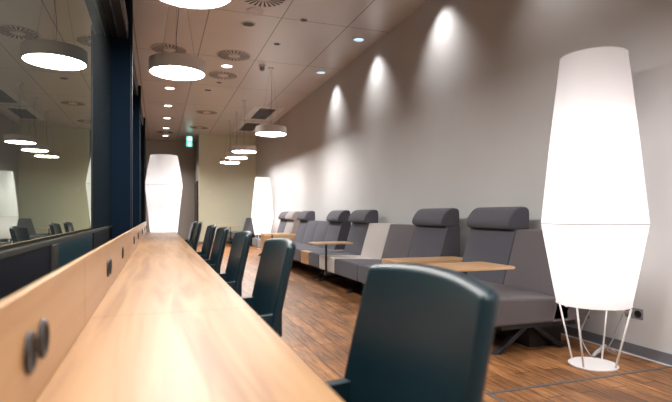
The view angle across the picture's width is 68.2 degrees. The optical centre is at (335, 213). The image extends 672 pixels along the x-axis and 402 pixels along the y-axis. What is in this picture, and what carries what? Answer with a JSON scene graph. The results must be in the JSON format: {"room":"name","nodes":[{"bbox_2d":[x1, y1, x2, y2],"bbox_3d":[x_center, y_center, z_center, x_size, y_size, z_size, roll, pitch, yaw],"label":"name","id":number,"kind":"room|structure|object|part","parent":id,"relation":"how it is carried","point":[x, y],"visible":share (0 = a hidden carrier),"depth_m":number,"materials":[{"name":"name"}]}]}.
{"room":"airport lounge","nodes":[
{"label":"airport lounge","id":0,"kind":"room"},
{"bbox_2d":[145,137,145,220],"bbox_3d":[-5.618,-0.890,13.985,0.250,3.920,10.480,0,0,-20],"label":"wall","id":1,"kind":"structure","parent":0,"point":[145,137],"depth_m":18.37,"materials":[{"name":"black paint"}]},
{"bbox_2d":[141,118,144,222],"bbox_3d":[-3.609,-0.345,9.073,0.222,2.830,0.123,0,0,-20],"label":"trim","id":2,"kind":"structure","parent":1,"relation":"attached to","point":[143,125],"depth_m":9.05,"materials":[{"name":"blue paint"}]},
{"bbox_2d":[146,139,194,239],"bbox_3d":[-6.378,-0.890,19.385,2.060,3.920,0.200,0,0,-20],"label":"wall","id":3,"kind":"structure","parent":0,"point":[186,155],"depth_m":19.42,"materials":[{"name":"grey paint"}]},
{"bbox_2d":[195,137,197,181],"bbox_3d":[-5.165,-0.890,18.757,0.200,3.920,1.800,0,0,-20],"label":"wall","id":4,"kind":"structure","parent":0,"point":[196,141],"depth_m":18.81,"materials":[{"name":"grey paint"}]},
{"bbox_2d":[195,181,197,222],"bbox_3d":[-5.254,-0.065,18.566,0.096,2.270,1.140,0,0,-20],"label":"door","id":5,"kind":"structure","parent":4,"relation":"in","point":[196,182],"depth_m":18.39,"materials":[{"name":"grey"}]},
{"bbox_2d":[198,134,255,243],"bbox_3d":[-3.962,-0.890,18.125,2.040,3.920,0.200,0,0,-20],"label":"wall","id":6,"kind":"structure","parent":0,"point":[229,201],"depth_m":17.96,"materials":[{"name":"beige paint"}]},
{"bbox_2d":[133,0,428,141],"bbox_3d":[-1.541,-2.925,8.530,4.350,0.150,23.900,0,0,-20],"label":"ceiling","id":7,"kind":"structure","parent":0,"point":[324,42],"depth_m":8.54,"materials":[{"name":"white paint"}]},
{"bbox_2d":[156,131,174,133],"bbox_3d":[-5.929,-2.841,17.241,0.620,0.018,0.620,0,0,-20],"label":"ceiling vent","id":8,"kind":"object","parent":7,"relation":"in","point":[164,132],"visible":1,"depth_m":17.23,"materials":[{"name":"beige metal"}]},
{"bbox_2d":[150,43,187,53],"bbox_3d":[-2.885,-2.841,8.590,0.620,0.018,0.620,0,0,-20],"label":"ceiling vent","id":9,"kind":"object","parent":7,"relation":"in","point":[167,48],"visible":0.82,"depth_m":8.51,"materials":[{"name":"beige metal"}]},
{"bbox_2d":[149,7,205,80],"bbox_3d":[-1.757,-2.203,5.500,0.600,1.295,0.600,0,0,-20],"label":"pendant light","id":10,"kind":"object","parent":7,"relation":"hanging from","point":[170,66],"visible":0.99,"depth_m":5.34,"materials":[{"name":"beige"}]},
{"bbox_2d":[150,66,203,79],"bbox_3d":[-1.757,-1.564,5.500,0.576,0.006,0.576,0,0,-20],"label":"diffuser","id":11,"kind":"object","parent":10,"relation":"attached to","point":[165,72],"depth_m":5.47,"materials":[{"name":"white plastic"}]},
{"bbox_2d":[186,136,191,146],"bbox_3d":[-5.141,-2.605,17.383,0.200,0.490,0.042,0,0,-20],"label":"exit sign","id":12,"kind":"object","parent":7,"relation":"hanging from","point":[188,138],"visible":1,"depth_m":17.36,"materials":[{"name":"green plastic"}]},
{"bbox_2d":[159,0,231,9],"bbox_3d":[-1.023,-2.203,3.479,0.600,1.295,0.600,0,0,-20],"label":"pendant light","id":13,"kind":"object","parent":7,"relation":"hanging from","point":[188,4],"visible":1,"depth_m":3.68,"materials":[{"name":"beige plastic"}]},
{"bbox_2d":[190,126,208,128],"bbox_3d":[-4.507,-2.841,16.326,0.620,0.018,0.620,0,0,-20],"label":"ceiling vent","id":14,"kind":"object","parent":7,"relation":"in","point":[192,127],"visible":1,"depth_m":16.27,"materials":[{"name":"beige metal"}]},
{"bbox_2d":[195,110,217,114],"bbox_3d":[-3.615,-2.841,13.863,0.620,0.018,0.620,0,0,-20],"label":"ceiling vent","id":15,"kind":"object","parent":7,"relation":"in","point":[208,112],"visible":1,"depth_m":13.84,"materials":[{"name":"beige metal"}]},
{"bbox_2d":[208,71,237,79],"bbox_3d":[-2.316,-2.841,10.175,0.620,0.018,0.620,0,0,-20],"label":"ceiling vent","id":16,"kind":"object","parent":7,"relation":"in","point":[226,75],"visible":1,"depth_m":10.14,"materials":[{"name":"beige metal"}]},
{"bbox_2d":[221,64,232,67],"bbox_3d":[-2.102,-2.845,9.550,0.236,0.010,0.236,0,0,-20],"label":"recessed light","id":17,"kind":"object","parent":7,"relation":"in","point":[222,65],"visible":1,"depth_m":9.56,"materials":[{"name":"white glass"}]},
{"bbox_2d":[220,120,239,163],"bbox_3d":[-3.228,-2.203,15.096,0.600,1.295,0.600,0,0,-20],"label":"pendant light","id":18,"kind":"object","parent":7,"relation":"hanging from","point":[224,160],"visible":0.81,"depth_m":14.94,"materials":[{"name":"beige"}]},
{"bbox_2d":[216,50,251,60],"bbox_3d":[-1.832,-2.841,8.914,0.620,0.018,0.620,0,0,-20],"label":"ceiling vent","id":19,"kind":"object","parent":7,"relation":"in","point":[231,55],"visible":1,"depth_m":8.88,"materials":[{"name":"beige metal"}]},
{"bbox_2d":[226,111,246,158],"bbox_3d":[-2.772,-2.203,13.825,0.600,1.295,0.600,0,0,-20],"label":"pendant light","id":20,"kind":"object","parent":7,"relation":"hanging from","point":[229,155],"visible":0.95,"depth_m":13.64,"materials":[{"name":"beige"}]},
{"bbox_2d":[227,157,246,158],"bbox_3d":[-2.772,-1.564,13.825,0.576,0.006,0.576,0,0,-20],"label":"diffuser","id":21,"kind":"object","parent":20,"relation":"attached to","point":[227,157],"depth_m":13.83,"materials":[{"name":"white plastic"}]},
{"bbox_2d":[232,100,255,152],"bbox_3d":[-2.303,-2.203,12.453,0.600,1.295,0.600,0,0,-20],"label":"pendant light","id":22,"kind":"object","parent":7,"relation":"hanging from","point":[236,148],"visible":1,"depth_m":12.26,"materials":[{"name":"beige plastic"}]},
{"bbox_2d":[233,151,254,152],"bbox_3d":[-2.303,-1.564,12.453,0.576,0.006,0.576,0,0,-20],"label":"diffuser","id":23,"kind":"object","parent":22,"relation":"attached to","point":[233,151],"depth_m":12.39,"materials":[{"name":"white plastic"}]},
{"bbox_2d":[241,21,255,26],"bbox_3d":[-1.316,-2.845,7.442,0.230,0.009,0.230,0,0,-20],"label":"speaker","id":24,"kind":"object","parent":7,"relation":"attached to","point":[244,23],"visible":1,"depth_m":7.44},
{"bbox_2d":[243,22,253,26],"bbox_3d":[-1.316,-2.848,7.442,0.174,0.003,0.174,0,0,-20],"label":"grille","id":25,"kind":"object","parent":24,"relation":"attached to","point":[246,24],"depth_m":7.45,"materials":[{"name":"grey metal"}]},
{"bbox_2d":[233,121,266,131],"bbox_3d":[-2.842,-2.841,16.243,0.840,0.018,1.900,0,0,-20],"label":"ceiling vent","id":26,"kind":"object","parent":7,"relation":"in","point":[251,128],"visible":0.77,"depth_m":16.07,"materials":[{"name":"white metal"}]},
{"bbox_2d":[245,123,257,130],"bbox_3d":[-2.842,-2.841,16.243,0.440,0.003,1.500,0,0,-20],"label":"grille","id":27,"kind":"object","parent":26,"relation":"attached to","point":[251,127],"depth_m":16.09,"materials":[{"name":"grey metal"}]},
{"bbox_2d":[247,7,263,14],"bbox_3d":[-1.131,-2.845,6.956,0.240,0.010,0.240,0,0,-20],"label":"recessed ceiling light","id":28,"kind":"object","parent":7,"relation":"attached to","point":[253,10],"visible":1,"depth_m":6.96,"materials":[{"name":"white paint"}]},
{"bbox_2d":[259,65,264,70],"bbox_3d":[-1.422,-2.803,9.550,0.120,0.095,0.120,0,0,-20],"label":"smoke detector","id":29,"kind":"object","parent":7,"relation":"attached to","point":[262,67],"visible":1,"depth_m":9.51,"materials":[{"name":"beige plastic"}]},
{"bbox_2d":[243,106,284,120],"bbox_3d":[-2.083,-2.841,14.124,0.840,0.018,1.900,0,0,-20],"label":"ceiling vent","id":30,"kind":"object","parent":7,"relation":"in","point":[256,113],"visible":0.94,"depth_m":14.01,"materials":[{"name":"metal"}]},
{"bbox_2d":[251,108,275,118],"bbox_3d":[-2.083,-2.841,14.124,0.440,0.003,1.500,0,0,-20],"label":"grille","id":31,"kind":"object","parent":30,"relation":"attached to","point":[267,113],"depth_m":14.01,"materials":[{"name":"grey metal"}]},
{"bbox_2d":[243,0,286,6],"bbox_3d":[-0.950,-2.841,6.511,0.620,0.018,0.620,0,0,-20],"label":"ceiling vent","id":32,"kind":"object","parent":7,"relation":"in","point":[260,3],"visible":1,"depth_m":6.66,"materials":[{"name":"beige metal"}]},
{"bbox_2d":[255,67,285,136],"bbox_3d":[-1.270,-2.203,9.689,0.600,1.295,0.600,0,0,-20],"label":"pendant light","id":33,"kind":"object","parent":7,"relation":"hanging from","point":[261,130],"visible":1,"depth_m":9.50,"materials":[{"name":"beige plastic"}]},
{"bbox_2d":[256,132,285,135],"bbox_3d":[-1.270,-1.564,9.689,0.576,0.006,0.576,0,0,-20],"label":"diffuser","id":34,"kind":"object","parent":33,"relation":"attached to","point":[257,133],"depth_m":9.62,"materials":[{"name":"white plastic"}]},
{"bbox_2d":[353,37,364,41],"bbox_3d":[0.371,-2.845,8.099,0.201,0.010,0.201,0,0,-20],"label":"recessed light","id":35,"kind":"object","parent":7,"relation":"in","point":[357,39],"visible":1,"depth_m":8.08,"materials":[{"name":"white glass"}]},
{"bbox_2d":[196,243,671,401],"bbox_3d":[-1.541,1.145,8.530,4.350,0.150,23.900,0,0,-20],"label":"floor","id":36,"kind":"structure","parent":0,"point":[319,317],"depth_m":3.70,"materials":[{"name":"brown wood"}]},
{"bbox_2d":[112,0,132,238],"bbox_3d":[-2.007,-0.890,4.601,0.222,3.920,0.123,0,0,-20],"label":"trim","id":37,"kind":"structure","parent":36,"relation":"on","point":[122,48],"depth_m":4.55,"materials":[{"name":"blue paint"}]},
{"bbox_2d":[133,85,140,227],"bbox_3d":[-2.800,-0.345,6.814,0.222,2.830,0.123,0,0,-20],"label":"trim","id":38,"kind":"structure","parent":36,"relation":"on","point":[136,99],"depth_m":6.78,"materials":[{"name":"blue paint"}]},
{"bbox_2d":[145,154,182,231],"bbox_3d":[-3.284,-0.022,9.467,0.692,2.184,0.692,0,0,-20],"label":"floor lamp","id":39,"kind":"object","parent":36,"relation":"on","point":[163,182],"visible":0.68,"depth_m":9.22,"materials":[{"name":"white paint"}]},
{"bbox_3d":[-3.284,-0.829,9.467,0.684,0.562,0.684,0,0,-20],"label":"lamp shade","id":40,"kind":"part","parent":39,"relation":"part of","materials":[{"name":"white fabric"}]},
{"bbox_3d":[-3.284,0.045,9.467,0.684,1.180,0.684,0,0,-20],"label":"lamp shade","id":41,"kind":"part","parent":39,"relation":"part of","materials":[{"name":"white fabric"}]},
{"bbox_2d":[0,221,343,401],"bbox_3d":[-1.304,0.599,3.771,0.530,0.943,11.180,0,0,-20],"label":"countertop","id":42,"kind":"structure","parent":36,"relation":"on","point":[140,316],"depth_m":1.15,"materials":[{"name":"brown wood"}]},
{"bbox_2d":[23,330,37,374],"bbox_3d":[-0.511,0.232,0.831,0.007,0.072,0.072,0,0,-20],"label":"socket","id":43,"kind":"object","parent":42,"relation":"attached to","point":[30,342],"depth_m":0.82,"materials":[{"name":"black plastic"}]},
{"bbox_2d":[38,319,49,357],"bbox_3d":[-0.545,0.232,0.925,0.007,0.072,0.072,0,0,-20],"label":"socket","id":44,"kind":"object","parent":42,"relation":"attached to","point":[43,325],"depth_m":0.91,"materials":[{"name":"black plastic"}]},
{"bbox_2d":[107,260,109,276],"bbox_3d":[-0.971,0.232,2.116,0.007,0.072,0.072,0,0,-20],"label":"socket","id":45,"kind":"object","parent":42,"relation":"attached to","point":[108,262],"depth_m":2.09,"materials":[{"name":"black plastic"}]},
{"bbox_2d":[109,258,111,273],"bbox_3d":[-1.005,0.232,2.211,0.007,0.072,0.072,0,0,-20],"label":"socket","id":46,"kind":"object","parent":42,"relation":"attached to","point":[110,259],"depth_m":2.20,"materials":[{"name":"black plastic"}]},
{"bbox_2d":[145,232,177,234],"bbox_3d":[-2.988,0.350,8.501,0.512,0.040,1.139,0,0,-20],"label":"countertop","id":47,"kind":"structure","parent":42,"relation":"on","point":[147,233],"depth_m":8.40,"materials":[{"name":"brown wood"}]},
{"bbox_2d":[140,234,185,241],"bbox_3d":[-2.420,0.350,6.914,0.512,0.040,2.228,0,0,-20],"label":"countertop","id":48,"kind":"structure","parent":42,"relation":"on","point":[169,237],"depth_m":6.68,"materials":[{"name":"brown wood"}]},
{"bbox_2d":[129,242,199,258],"bbox_3d":[-1.669,0.350,4.814,0.512,0.040,2.228,0,0,-20],"label":"countertop","id":49,"kind":"structure","parent":42,"relation":"on","point":[144,249],"depth_m":4.48,"materials":[{"name":"brown wood"}]},
{"bbox_2d":[91,257,250,317],"bbox_3d":[-0.917,0.350,2.715,0.512,0.040,2.228,0,0,-20],"label":"countertop","id":50,"kind":"structure","parent":42,"relation":"on","point":[168,284],"depth_m":2.14,"materials":[{"name":"brown wood"}]},
{"bbox_2d":[185,221,196,242],"bbox_3d":[-2.749,0.598,8.682,0.617,0.945,0.580,0,0,-20],"label":"armchair","id":51,"kind":"object","parent":36,"relation":"on","point":[192,227],"visible":0.3,"depth_m":8.51,"materials":[{"name":"teal leather"}]},
{"bbox_2d":[188,222,202,251],"bbox_3d":[-2.378,0.598,7.646,0.617,0.945,0.580,0,0,-20],"label":"armchair","id":52,"kind":"object","parent":36,"relation":"on","point":[195,239],"visible":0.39,"depth_m":7.49,"materials":[{"name":"teal leather"}]},
{"bbox_2d":[196,225,215,259],"bbox_3d":[-1.720,0.598,5.810,0.617,0.945,0.580,0,0,-20],"label":"armchair","id":53,"kind":"object","parent":36,"relation":"on","point":[205,252],"visible":0.27,"depth_m":5.69,"materials":[{"name":"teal leather"}]},
{"bbox_2d":[204,227,228,273],"bbox_3d":[-1.350,0.598,4.774,0.617,0.945,0.580,0,0,-20],"label":"armchair","id":54,"kind":"object","parent":36,"relation":"on","point":[215,261],"visible":0.34,"depth_m":4.69,"materials":[{"name":"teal leather"}]},
{"bbox_3d":[-1.272,0.581,4.528,0.419,0.239,0.036,0,0,-20],"label":"armrest","id":55,"kind":"part","parent":54,"relation":"part of","materials":[{"name":"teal leather"}]},
{"bbox_2d":[218,231,251,296],"bbox_3d":[-0.928,0.598,3.598,0.617,0.945,0.580,0,0,-20],"label":"armchair","id":56,"kind":"object","parent":36,"relation":"on","point":[233,275],"visible":0.3,"depth_m":3.68,"materials":[{"name":"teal leather"}]},
{"bbox_3d":[-1.024,0.581,3.837,0.419,0.239,0.036,0,0,-20],"label":"armrest","id":57,"kind":"part","parent":56,"relation":"part of","materials":[{"name":"teal leather"}]},
{"bbox_3d":[-0.851,0.581,3.352,0.419,0.239,0.036,0,0,-20],"label":"armrest","id":58,"kind":"part","parent":56,"relation":"part of","materials":[{"name":"black leather"}]},
{"bbox_2d":[218,218,260,245],"bbox_3d":[-3.433,0.605,17.093,1.340,0.930,1.892,0,0,-20],"label":"sofa","id":59,"kind":"object","parent":36,"relation":"on","point":[248,226],"visible":0.4,"depth_m":16.61,"materials":[{"name":"grey fabric"}]},
{"bbox_3d":[-3.169,0.714,16.683,0.720,0.222,0.942,0,0,-20],"label":"seat","id":60,"kind":"part","parent":59,"relation":"part of","materials":[{"name":"grey fabric"}]},
{"bbox_3d":[-3.136,0.482,17.704,0.369,0.685,0.942,0,0,-20],"label":"backrest","id":61,"kind":"part","parent":59,"relation":"part of","materials":[{"name":"grey fabric"}]},
{"bbox_3d":[-2.816,0.482,16.810,0.369,0.685,0.942,0,0,-20],"label":"backrest","id":62,"kind":"part","parent":59,"relation":"part of","materials":[{"name":"grey fabric"}]},
{"bbox_2d":[251,177,273,248],"bbox_3d":[-2.264,-0.024,15.281,0.692,2.189,0.692,0,0,-20],"label":"floor lamp","id":63,"kind":"object","parent":36,"relation":"on","point":[262,215],"visible":0.89,"depth_m":15.04,"materials":[{"name":"white fabric"}]},
{"bbox_3d":[-2.264,-0.524,15.281,0.684,1.182,0.684,0,0,-20],"label":"lamp shade","id":64,"kind":"part","parent":63,"relation":"part of","materials":[{"name":"white fabric"}]},
{"bbox_3d":[-2.264,0.352,15.281,0.684,0.565,0.684,0,0,-20],"label":"lamp shade","id":65,"kind":"part","parent":63,"relation":"part of","materials":[{"name":"white fabric"}]},
{"bbox_2d":[242,238,295,337],"bbox_3d":[-0.531,0.598,2.487,0.617,0.945,0.580,0,0,-20],"label":"armchair","id":66,"kind":"object","parent":36,"relation":"on","point":[267,299],"visible":0.27,"depth_m":2.56,"materials":[{"name":"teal leather"}]},
{"bbox_3d":[-0.627,0.581,2.726,0.419,0.239,0.036,0,0,-20],"label":"armrest","id":67,"kind":"part","parent":66,"relation":"part of","materials":[{"name":"teal leather"}]},
{"bbox_3d":[-0.453,0.581,2.240,0.419,0.239,0.036,0,0,-20],"label":"armrest","id":68,"kind":"part","parent":66,"relation":"part of","materials":[{"name":"teal leather"}]},
{"bbox_2d":[252,211,299,255],"bbox_3d":[-1.492,0.501,12.297,0.920,1.138,1.432,0,0,-20],"label":"sofa","id":69,"kind":"object","parent":36,"relation":"on","point":[289,223],"visible":0.46,"depth_m":12.12,"materials":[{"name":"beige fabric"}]},
{"bbox_3d":[-1.708,0.714,12.602,0.720,0.222,0.712,0,0,-20],"label":"seat","id":70,"kind":"part","parent":69,"relation":"part of","materials":[{"name":"grey fabric"}]},
{"bbox_3d":[-1.354,0.482,12.729,0.369,0.685,0.712,0,0,-20],"label":"backrest","id":71,"kind":"part","parent":69,"relation":"part of","materials":[{"name":"grey fabric"}]},
{"bbox_3d":[-1.112,0.482,12.051,0.369,0.685,0.712,0,0,-20],"label":"backrest","id":72,"kind":"part","parent":69,"relation":"part of","materials":[{"name":"beige fabric"}]},
{"bbox_2d":[261,234,295,248],"bbox_3d":[-1.253,0.770,11.389,0.880,0.600,0.406,0,0,-20],"label":"table","id":73,"kind":"object","parent":36,"relation":"on","point":[264,238],"visible":0.3,"depth_m":11.21,"materials":[{"name":"brown wood"}]},
{"bbox_2d":[260,210,350,278],"bbox_3d":[-0.675,0.501,9.658,1.160,1.138,3.212,0,0,-20],"label":"sofa","id":74,"kind":"object","parent":36,"relation":"on","point":[337,226],"visible":0.6,"depth_m":9.20,"materials":[{"name":"grey fabric"}]},
{"bbox_3d":[-0.731,0.482,10.987,0.369,0.685,0.672,0,0,-20],"label":"backrest","id":75,"kind":"part","parent":74,"relation":"part of","materials":[{"name":"grey fabric"}]},
{"bbox_3d":[-0.616,0.714,9.552,0.720,0.222,0.692,0,0,-20],"label":"seat","id":76,"kind":"part","parent":74,"relation":"part of","materials":[{"name":"grey fabric"}]},
{"bbox_3d":[-0.498,0.482,10.337,0.369,0.685,0.692,0,0,-20],"label":"backrest","id":77,"kind":"part","parent":74,"relation":"part of","materials":[{"name":"grey fabric"}]},
{"bbox_3d":[-0.380,0.714,8.892,0.720,0.222,0.692,0,0,-20],"label":"seat","id":78,"kind":"part","parent":74,"relation":"part of","materials":[{"name":"grey fabric"}]},
{"bbox_3d":[-0.342,0.970,9.735,0.320,0.200,2.700,0,0,-20],"label":"kick panel","id":79,"kind":"part","parent":74,"relation":"part of","materials":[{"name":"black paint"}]},
{"bbox_3d":[-0.262,0.482,9.678,0.369,0.685,0.692,0,0,-20],"label":"backrest","id":80,"kind":"part","parent":74,"relation":"part of","materials":[{"name":"grey fabric"}]},
{"bbox_3d":[-0.045,0.723,8.407,0.816,0.205,0.432,0,0,-20],"label":"seat","id":81,"kind":"part","parent":74,"relation":"part of","materials":[{"name":"grey fabric"}]},
{"bbox_3d":[-0.026,0.482,9.019,0.369,0.685,0.692,0,0,-20],"label":"backrest","id":82,"kind":"part","parent":74,"relation":"part of","materials":[{"name":"grey fabric"}]},
{"bbox_2d":[309,208,459,292],"bbox_3d":[0.373,0.501,6.761,1.140,1.138,2.912,0,0,-20],"label":"sofa","id":83,"kind":"object","parent":36,"relation":"on","point":[435,232],"visible":0.6,"depth_m":6.50,"materials":[{"name":"grey fabric"}]},
{"bbox_3d":[-0.016,0.714,7.876,0.720,0.222,0.552,0,0,-20],"label":"seat","id":84,"kind":"part","parent":83,"relation":"part of","materials":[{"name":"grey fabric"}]},
{"bbox_3d":[0.193,0.714,7.292,0.720,0.222,0.672,0,0,-20],"label":"seat","id":85,"kind":"part","parent":83,"relation":"part of","materials":[{"name":"grey fabric"}]},
{"bbox_3d":[0.697,0.970,6.835,0.320,0.200,2.400,0,0,-20],"label":"kick panel","id":86,"kind":"part","parent":83,"relation":"part of","materials":[{"name":"black paint"}]},
{"bbox_3d":[0.367,0.482,7.922,0.369,0.685,0.722,0,0,-20],"label":"backrest","id":87,"kind":"part","parent":83,"relation":"part of","materials":[{"name":"grey fabric"}]},
{"bbox_3d":[0.453,0.714,6.567,0.720,0.222,0.852,0,0,-20],"label":"seat","id":88,"kind":"part","parent":83,"relation":"part of","materials":[{"name":"grey fabric"}]},
{"bbox_3d":[0.736,0.714,5.776,0.720,0.222,0.812,0,0,-20],"label":"seat","id":89,"kind":"part","parent":83,"relation":"part of","materials":[{"name":"grey fabric"}]},
{"bbox_3d":[0.613,0.482,7.235,0.369,0.685,0.722,0,0,-20],"label":"backrest","id":90,"kind":"part","parent":83,"relation":"part of","materials":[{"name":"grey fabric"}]},
{"bbox_3d":[0.859,0.482,6.548,0.369,0.685,0.722,0,0,-20],"label":"backrest","id":91,"kind":"part","parent":83,"relation":"part of","materials":[{"name":"grey fabric"}]},
{"bbox_3d":[1.105,0.482,5.860,0.369,0.685,0.722,0,0,-20],"label":"backrest","id":92,"kind":"part","parent":83,"relation":"part of","materials":[{"name":"grey fabric"}]},
{"bbox_2d":[325,263,498,401],"bbox_3d":[-0.032,0.598,1.093,0.617,0.945,0.580,0,0,-20],"label":"armchair","id":93,"kind":"object","parent":36,"relation":"on","point":[422,333],"visible":0.93,"depth_m":1.16,"materials":[{"name":"teal leather"}]},
{"bbox_3d":[-0.128,0.581,1.333,0.419,0.239,0.036,0,0,-20],"label":"armrest","id":94,"kind":"part","parent":93,"relation":"part of","materials":[{"name":"teal leather"}]},
{"bbox_2d":[382,256,462,264],"bbox_3d":[0.964,0.770,5.199,0.880,0.600,0.396,0,0,-20],"label":"table","id":95,"kind":"object","parent":36,"relation":"on","point":[445,259],"visible":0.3,"depth_m":5.12,"materials":[{"name":"brown wood"}]},
{"bbox_2d":[487,394,504,401],"bbox_3d":[1.859,1.069,0.275,0.025,0.003,5.665,0,0,-20],"label":"trim","id":96,"kind":"structure","parent":36,"relation":"on","point":[490,395],"depth_m":2.87,"materials":[{"name":"grey metal"}]},
{"bbox_2d":[425,207,588,354],"bbox_3d":[1.231,0.501,4.349,1.150,1.138,1.352,0,0,-20],"label":"sofa","id":97,"kind":"object","parent":36,"relation":"on","point":[502,252],"visible":0.59,"depth_m":4.11,"materials":[{"name":"grey fabric"}]},
{"bbox_3d":[1.487,0.482,4.792,0.369,0.685,0.692,0,0,-20],"label":"backrest","id":98,"kind":"part","parent":97,"relation":"part of","materials":[{"name":"grey fabric"}]},
{"bbox_3d":[1.245,0.714,4.354,0.720,0.222,1.352,0,0,-20],"label":"seat","id":99,"kind":"part","parent":97,"relation":"part of","materials":[{"name":"grey fabric"}]},
{"bbox_3d":[1.560,0.970,4.425,0.320,0.200,0.840,0,0,-20],"label":"kick panel","id":100,"kind":"part","parent":97,"relation":"part of","materials":[{"name":"black paint"}]},
{"bbox_3d":[1.349,0.845,4.392,0.700,0.041,1.260,0,0,-20],"label":"frame","id":101,"kind":"part","parent":97,"relation":"part of","materials":[{"name":"black metal"}]},
{"bbox_3d":[1.717,0.482,4.152,0.369,0.685,0.652,0,0,-20],"label":"backrest","id":102,"kind":"part","parent":97,"relation":"part of","materials":[{"name":"grey fabric"}]},
{"bbox_2d":[484,366,671,394],"bbox_3d":[1.615,1.069,3.210,1.546,0.003,0.025,0,0,-20],"label":"trim","id":103,"kind":"structure","parent":36,"relation":"on","point":[617,374],"depth_m":3.18,"materials":[{"name":"grey metal"}]},
{"bbox_2d":[540,46,650,371],"bbox_3d":[1.825,-0.024,3.521,0.692,2.189,0.692,0,0,5],"label":"floor lamp","id":104,"kind":"object","parent":36,"relation":"on","point":[595,223],"visible":1,"depth_m":3.29,"materials":[{"name":"white fabric"}]},
{"bbox_3d":[1.698,0.851,3.674,0.013,0.425,0.112,0,0,-40],"label":"leg","id":105,"kind":"part","parent":104,"relation":"part of","materials":[{"name":"white paint"}]},
{"bbox_3d":[1.673,0.851,3.395,0.112,0.425,0.013,0,0,-40],"label":"leg","id":106,"kind":"part","parent":104,"relation":"part of","materials":[{"name":"white paint"}]},
{"bbox_3d":[1.825,-0.524,3.521,0.684,1.182,0.684,0,0,-20],"label":"lamp shade","id":107,"kind":"part","parent":104,"relation":"part of","materials":[{"name":"white fabric"}]},
{"bbox_3d":[1.825,0.352,3.521,0.684,0.565,0.684,0,0,-20],"label":"lamp shade","id":108,"kind":"part","parent":104,"relation":"part of","materials":[{"name":"white fabric"}]},
{"bbox_3d":[1.974,0.858,3.690,0.447,0.420,0.111,0,0,-35],"label":"power cord","id":109,"kind":"part","parent":104,"relation":"part of","materials":[{"name":"grey plastic"}]},
{"bbox_3d":[1.977,0.851,3.648,0.112,0.425,0.013,0,0,-40],"label":"leg","id":110,"kind":"part","parent":104,"relation":"part of","materials":[{"name":"white paint"}]},
{"bbox_3d":[1.951,0.851,3.369,0.013,0.425,0.112,0,0,-40],"label":"leg","id":111,"kind":"part","parent":104,"relation":"part of","materials":[{"name":"white paint"}]},
{"bbox_2d":[256,0,671,353],"bbox_3d":[0.750,-0.890,8.288,0.200,3.920,21.900,0,0,-20],"label":"wall","id":112,"kind":"structure","parent":0,"point":[452,107],"depth_m":5.72,"materials":[{"name":"paint"}]},
{"bbox_2d":[561,325,671,365],"bbox_3d":[0.649,1.028,8.252,0.014,0.085,21.500,0,0,-20],"label":"baseboard","id":113,"kind":"structure","parent":112,"relation":"attached to","point":[663,357],"depth_m":3.83,"materials":[{"name":"grey"}]},
{"bbox_2d":[561,333,671,366],"bbox_3d":[0.641,1.066,8.238,0.010,0.008,21.480,0,0,-20],"label":"trim","id":114,"kind":"structure","parent":112,"relation":"attached to","point":[561,333],"depth_m":3.79,"materials":[{"name":"white metal"}]},
{"bbox_2d":[624,307,642,319],"bbox_3d":[2.240,0.751,3.755,0.050,0.082,0.150,0,0,-20],"label":"wall socket","id":115,"kind":"object","parent":112,"relation":"attached to","point":[637,313],"visible":0.8,"depth_m":3.74,"materials":[{"name":"grey plastic"}]},
{"bbox_2d":[634,310,640,317],"bbox_3d":[2.267,0.752,3.725,0.005,0.056,0.056,0,0,-20],"label":"outlet","id":116,"kind":"object","parent":115,"relation":"attached to","point":[637,313],"depth_m":3.73,"materials":[{"name":"black paint"}]},
{"bbox_3d":[-1.657,-2.290,2.922,0.250,1.120,13.020,0,0,-20],"label":"wall","id":117,"kind":"structure","parent":0,"visible":0},
{"bbox_2d":[0,0,127,301],"bbox_3d":[-0.634,-0.345,0.702,0.200,2.830,8.150,0,0,-20],"label":"window","id":118,"kind":"structure","parent":117,"relation":"in","point":[56,55],"depth_m":2.03,"materials":[{"name":"clear glass"}]},
{"bbox_3d":[-0.231,0.596,-0.611,0.054,0.948,5.405,0,0,-20],"label":"panel","id":119,"kind":"part","parent":118,"relation":"part of","materials":[{"name":"black paint"}]},
{"bbox_3d":[-0.697,0.112,0.680,0.066,0.020,8.150,0,0,-20],"label":"sill","id":120,"kind":"part","parent":118,"relation":"part of","materials":[{"name":"grey"}]},
{"bbox_3d":[-1.380,0.596,2.599,0.054,0.948,1.195,0,0,-20],"label":"panel","id":121,"kind":"part","parent":118,"relation":"part of","materials":[{"name":"teal"}]},
{"bbox_3d":[-1.833,0.596,3.866,0.054,0.948,1.385,0,0,-20],"label":"panel","id":122,"kind":"part","parent":118,"relation":"part of","materials":[{"name":"black paint"}]},
{"bbox_3d":[-0.629,-1.690,0.704,0.190,0.140,8.150,0,0,-20],"label":"head rail","id":123,"kind":"part","parent":118,"relation":"part of","materials":[{"name":"black paint"}]},
{"bbox_2d":[133,55,137,95],"bbox_3d":[-2.424,-0.345,5.702,0.200,2.830,2.230,0,0,-20],"label":"window","id":124,"kind":"structure","parent":117,"relation":"in","point":[135,82],"depth_m":6.19,"materials":[{"name":"clear glass"}]},
{"bbox_2d":[141,106,142,124],"bbox_3d":[-3.224,-0.345,7.938,0.200,2.830,2.280,0,0,-20],"label":"window","id":125,"kind":"structure","parent":117,"relation":"in","point":[141,106],"depth_m":8.61,"materials":[{"name":"clear glass"}]}
]}

